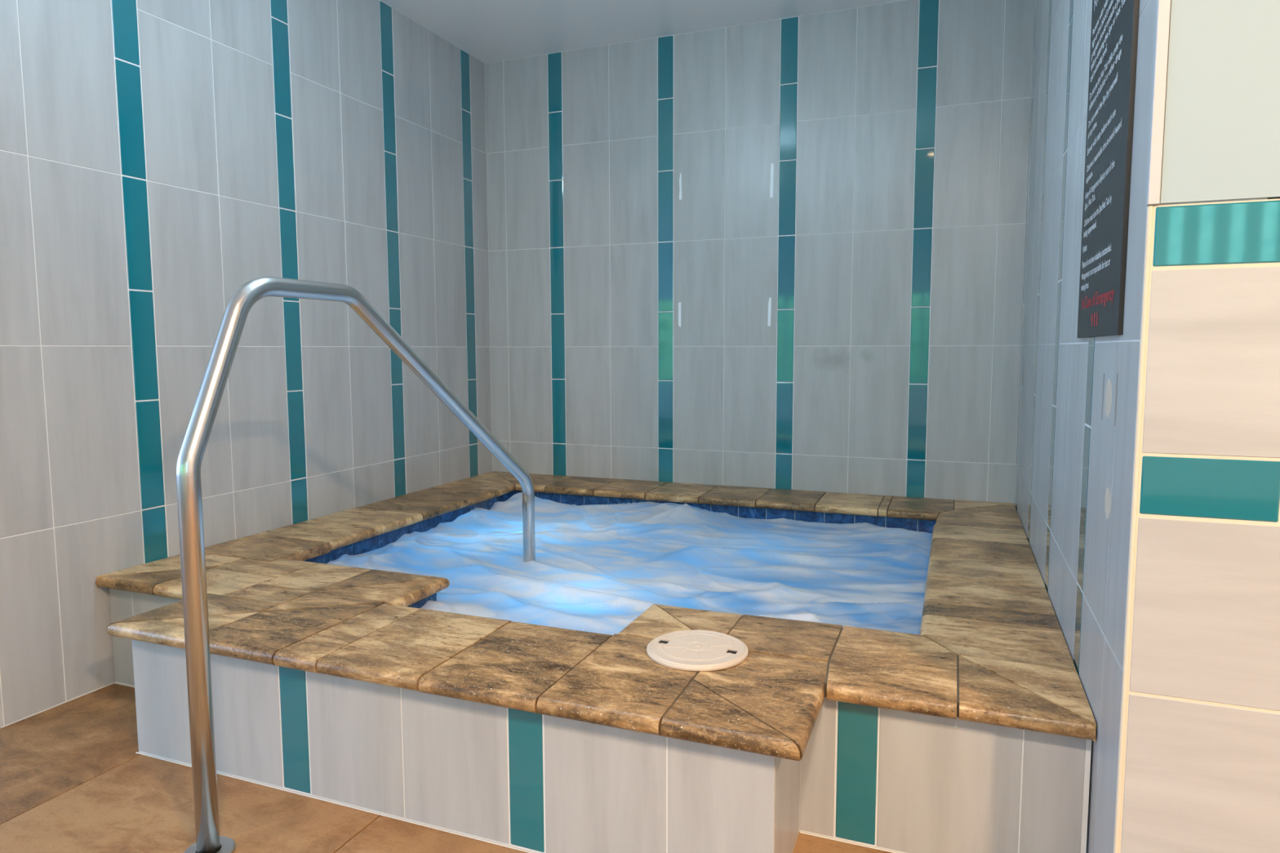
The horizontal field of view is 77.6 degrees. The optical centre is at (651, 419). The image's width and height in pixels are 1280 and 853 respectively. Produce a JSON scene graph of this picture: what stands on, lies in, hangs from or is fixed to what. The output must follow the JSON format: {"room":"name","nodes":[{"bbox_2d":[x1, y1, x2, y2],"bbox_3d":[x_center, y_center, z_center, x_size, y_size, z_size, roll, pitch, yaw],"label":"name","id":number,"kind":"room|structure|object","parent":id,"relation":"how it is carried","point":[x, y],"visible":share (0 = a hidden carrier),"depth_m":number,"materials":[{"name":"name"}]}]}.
{"room":"hot tub room","nodes":[
{"label":"hot tub room","id":0,"kind":"room"},
{"bbox_2d":[0,0,493,726],"bbox_3d":[-1.566,-0.618,3.768,0.160,2.909,2.994,2,5,21],"label":"wall","id":1,"kind":"structure","parent":0,"point":[159,159],"depth_m":3.10,"materials":[{"name":"white tile"}]},
{"bbox_2d":[0,687,3,728],"bbox_3d":[-2.034,-0.492,2.349,0.021,2.907,0.014,2,5,21],"label":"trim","id":2,"kind":"structure","parent":1,"relation":"attached to","point":[1,708],"depth_m":2.47,"materials":[{"name":"grey"}]},
{"bbox_2d":[0,683,890,852],"bbox_3d":[-1.504,1.286,-0.638,10.200,0.100,6.250,2,5,21],"label":"floor","id":3,"kind":"structure","parent":0,"point":[73,780],"depth_m":2.04,"materials":[{"name":"brown tile"}]},
{"bbox_2d":[175,276,535,852],"bbox_3d":[-0.770,0.277,2.482,0.112,1.351,1.587,2,5,21],"label":"handrail","id":4,"kind":"object","parent":3,"relation":"on","point":[197,435],"visible":0.99,"depth_m":1.82,"materials":[{"name":"silver metal"}]},
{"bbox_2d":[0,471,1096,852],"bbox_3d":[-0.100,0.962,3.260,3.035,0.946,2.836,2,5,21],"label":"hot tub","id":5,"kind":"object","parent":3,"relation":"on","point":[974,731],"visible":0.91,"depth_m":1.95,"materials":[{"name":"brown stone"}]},
{"bbox_2d":[303,490,936,608],"bbox_3d":[-0.072,0.980,3.283,2.339,0.906,2.080,2,5,21],"label":"basin","id":6,"kind":"object","parent":5,"relation":"in","point":[374,541],"depth_m":3.98,"materials":[{"name":"blue liquid"}]},
{"bbox_2d":[325,492,932,635],"bbox_3d":[-0.074,0.561,3.246,2.318,0.094,2.062,2,5,21],"label":"water","id":7,"kind":"object","parent":5,"relation":"in","point":[596,568],"visible":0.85,"depth_m":3.19,"materials":[{"name":"blue liquid"}]},
{"bbox_2d":[646,630,748,671],"bbox_3d":[0.118,0.588,2.050,0.261,0.014,0.261,2,5,21],"label":"lid","id":8,"kind":"object","parent":5,"relation":"on","point":[686,650],"visible":1,"depth_m":2.02,"materials":[{"name":"beige plastic"}]},
{"bbox_2d":[381,0,902,62],"bbox_3d":[-1.109,-1.827,0.278,10.300,0.120,8.960,2,5,21],"label":"ceiling","id":9,"kind":"structure","parent":0,"point":[488,30],"depth_m":4.19,"materials":[{"name":"white paint"}]},
{"bbox_2d":[484,0,1034,503],"bbox_3d":[0.433,-0.689,4.519,3.037,2.909,0.160,2,5,21],"label":"wall","id":10,"kind":"structure","parent":0,"point":[887,248],"depth_m":4.33,"materials":[{"name":"white tile"}]},
{"bbox_2d":[678,302,680,327],"bbox_3d":[0.161,-0.600,4.544,0.016,0.142,0.001,2,5,21],"label":"tape strip","id":11,"kind":"object","parent":10,"relation":"attached to","point":[679,304],"visible":1,"depth_m":4.54,"materials":[{"name":"white"}]},
{"bbox_2d":[679,173,681,199],"bbox_3d":[0.163,-1.315,4.479,0.016,0.150,0.001,2,5,21],"label":"tape strip","id":12,"kind":"object","parent":10,"relation":"attached to","point":[680,178],"visible":1,"depth_m":4.48,"materials":[{"name":"white"}]},
{"bbox_2d":[767,297,771,326],"bbox_3d":[0.646,-0.592,4.359,0.019,0.158,0.001,2,5,21],"label":"tape strip","id":13,"kind":"object","parent":10,"relation":"attached to","point":[770,298],"visible":1,"depth_m":4.36,"materials":[{"name":"white"}]},
{"bbox_2d":[769,163,773,197],"bbox_3d":[0.649,-1.292,4.295,0.019,0.180,0.001,2,5,21],"label":"tape strip","id":14,"kind":"object","parent":10,"relation":"attached to","point":[771,164],"visible":1,"depth_m":4.29,"materials":[{"name":"white"}]},
{"bbox_2d":[1014,0,1267,852],"bbox_3d":[1.443,-0.525,2.675,0.170,2.909,2.899,2,5,21],"label":"wall","id":15,"kind":"structure","parent":0,"point":[1068,457],"depth_m":2.11,"materials":[{"name":"white tile"}]},
{"bbox_2d":[1101,373,1104,419],"bbox_3d":[0.968,-0.050,1.707,0.001,0.100,0.012,2,5,21],"label":"glue mark","id":16,"kind":"object","parent":15,"relation":"attached to","point":[1104,373],"visible":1,"depth_m":1.71,"materials":[{"name":"grey"}]},
{"bbox_2d":[1104,488,1111,519],"bbox_3d":[0.927,0.170,1.617,0.001,0.064,0.069,2,5,21],"label":"glue mark","id":17,"kind":"object","parent":15,"relation":"attached to","point":[1107,499],"visible":1,"depth_m":1.62,"materials":[{"name":"beige"}]},
{"bbox_2d":[1076,0,1139,337],"bbox_3d":[0.995,-0.641,1.741,0.010,0.913,0.549,2,5,21],"label":"sign","id":18,"kind":"object","parent":15,"relation":"attached to","point":[1114,23],"visible":1,"depth_m":1.68,"materials":[{"name":"black plastic"}]},
{"bbox_2d":[1105,378,1111,417],"bbox_3d":[0.944,-0.045,1.645,0.001,0.080,0.073,2,5,21],"label":"glue mark","id":19,"kind":"object","parent":15,"relation":"attached to","point":[1108,388],"visible":1,"depth_m":1.64,"materials":[{"name":"beige"}]},
{"bbox_2d":[1114,373,1117,426],"bbox_3d":[0.915,-0.040,1.568,0.001,0.104,0.010,2,5,21],"label":"glue mark","id":20,"kind":"object","parent":15,"relation":"attached to","point":[1117,373],"visible":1,"depth_m":1.57,"materials":[{"name":"grey"}]},
{"bbox_2d":[1146,0,1171,205],"bbox_3d":[0.852,-1.110,1.288,0.018,1.495,0.016,2,5,21],"label":"trim","id":21,"kind":"structure","parent":15,"relation":"attached to","point":[1161,39],"depth_m":1.33,"materials":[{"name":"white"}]},
{"bbox_2d":[1118,0,1279,852],"bbox_3d":[2.539,-0.359,0.791,3.558,2.909,0.161,2,5,21],"label":"wall","id":22,"kind":"structure","parent":0,"point":[1202,760],"depth_m":1.35,"materials":[{"name":"beige tile"}]},
{"bbox_2d":[1113,204,1153,852],"bbox_3d":[0.851,0.336,1.419,0.008,1.410,0.008,2,5,21],"label":"trim","id":23,"kind":"structure","parent":22,"relation":"attached to","point":[1149,210],"depth_m":1.40,"materials":[{"name":"beige tile"}]}
]}

